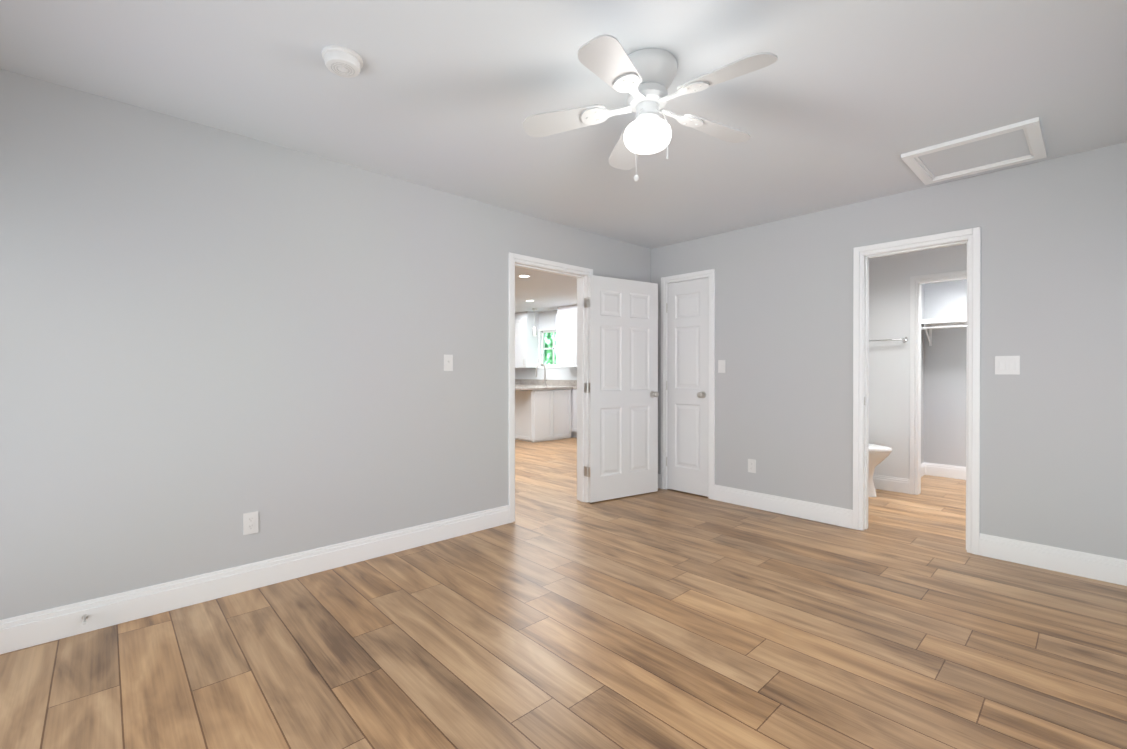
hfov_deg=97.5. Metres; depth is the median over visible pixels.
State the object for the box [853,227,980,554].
door frame
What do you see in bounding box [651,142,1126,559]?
wall
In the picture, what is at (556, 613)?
floor
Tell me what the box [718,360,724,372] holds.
light switch
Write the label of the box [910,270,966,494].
door frame
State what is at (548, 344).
backdrop
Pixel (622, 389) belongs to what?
bedroom door
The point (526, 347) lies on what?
upper cabinet
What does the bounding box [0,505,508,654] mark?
baseboard
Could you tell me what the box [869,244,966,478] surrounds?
wall
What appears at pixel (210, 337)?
wall
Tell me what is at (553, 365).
window
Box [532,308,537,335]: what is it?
pendant light
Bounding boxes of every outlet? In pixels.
[243,511,257,534]
[748,459,755,472]
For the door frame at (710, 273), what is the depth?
4.59 m
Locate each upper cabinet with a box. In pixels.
[515,312,538,367]
[556,304,576,366]
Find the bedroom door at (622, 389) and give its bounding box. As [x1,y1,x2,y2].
[584,275,658,502]
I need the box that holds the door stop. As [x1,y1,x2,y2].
[82,614,87,624]
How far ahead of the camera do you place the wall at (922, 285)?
5.63 m
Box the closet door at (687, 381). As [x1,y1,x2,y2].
[666,278,708,496]
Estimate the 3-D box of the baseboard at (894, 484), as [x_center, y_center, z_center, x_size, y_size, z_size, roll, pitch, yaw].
[3.057,1.081,5.080,0.016,0.140,0.840,0,0,-43]
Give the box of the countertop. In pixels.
[515,383,562,386]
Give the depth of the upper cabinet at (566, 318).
9.35 m
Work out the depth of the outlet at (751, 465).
4.29 m
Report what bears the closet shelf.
attached to the wall at (943, 398)
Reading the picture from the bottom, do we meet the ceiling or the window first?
the window
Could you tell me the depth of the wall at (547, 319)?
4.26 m
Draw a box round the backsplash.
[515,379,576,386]
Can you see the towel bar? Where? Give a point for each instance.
(904, 339)
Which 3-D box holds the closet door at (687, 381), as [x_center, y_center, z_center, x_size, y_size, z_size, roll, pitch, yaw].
[1.206,0.118,4.788,0.179,2.044,0.470,0,0,-43]
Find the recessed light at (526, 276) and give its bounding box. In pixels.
[518,275,533,301]
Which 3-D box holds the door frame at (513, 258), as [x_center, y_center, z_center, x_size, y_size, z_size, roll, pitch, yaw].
[-0.129,0.102,4.216,0.940,2.105,0.158,0,0,-43]
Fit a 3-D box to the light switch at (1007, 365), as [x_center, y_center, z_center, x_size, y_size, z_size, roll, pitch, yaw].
[2.761,-0.058,3.077,0.012,0.116,0.116,0,0,-43]
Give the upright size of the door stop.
0.022 m
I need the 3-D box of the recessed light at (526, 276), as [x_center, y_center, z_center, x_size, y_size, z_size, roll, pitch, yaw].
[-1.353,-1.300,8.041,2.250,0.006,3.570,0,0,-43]
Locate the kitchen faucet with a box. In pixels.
[536,363,547,386]
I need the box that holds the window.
[538,327,564,368]
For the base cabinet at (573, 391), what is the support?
on the floor
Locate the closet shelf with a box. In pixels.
[921,317,966,345]
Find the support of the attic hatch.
attached to the ceiling
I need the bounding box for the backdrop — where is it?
[545,332,555,364]
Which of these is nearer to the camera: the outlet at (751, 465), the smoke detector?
the smoke detector
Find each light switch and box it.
[444,355,452,370]
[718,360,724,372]
[995,356,1019,374]
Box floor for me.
[0,437,1126,748]
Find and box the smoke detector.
[322,45,362,77]
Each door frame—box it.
[508,252,592,522]
[661,269,714,499]
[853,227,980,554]
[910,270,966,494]
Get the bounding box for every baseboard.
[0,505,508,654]
[714,485,852,528]
[873,474,909,493]
[921,462,925,476]
[926,463,965,479]
[979,533,1126,585]
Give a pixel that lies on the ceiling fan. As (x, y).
(643, 78)
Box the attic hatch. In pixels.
[901,117,1046,184]
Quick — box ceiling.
[0,0,1126,312]
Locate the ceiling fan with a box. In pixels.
[523,34,777,181]
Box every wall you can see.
[0,69,650,619]
[515,310,576,379]
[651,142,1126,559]
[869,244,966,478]
[921,284,924,463]
[925,279,966,466]
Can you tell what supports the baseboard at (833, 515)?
attached to the wall at (1053, 443)
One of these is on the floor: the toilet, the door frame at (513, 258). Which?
the toilet
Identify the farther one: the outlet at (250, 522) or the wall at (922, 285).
the wall at (922, 285)
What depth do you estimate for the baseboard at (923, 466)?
5.60 m
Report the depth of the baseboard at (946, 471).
5.51 m
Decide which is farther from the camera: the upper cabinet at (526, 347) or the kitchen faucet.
the upper cabinet at (526, 347)
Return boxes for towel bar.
[869,337,907,341]
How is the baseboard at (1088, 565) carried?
attached to the wall at (1053, 443)
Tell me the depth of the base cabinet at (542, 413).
8.46 m
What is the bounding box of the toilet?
[868,444,891,496]
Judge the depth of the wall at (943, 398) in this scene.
5.52 m
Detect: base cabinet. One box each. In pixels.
[515,386,572,442]
[571,387,576,437]

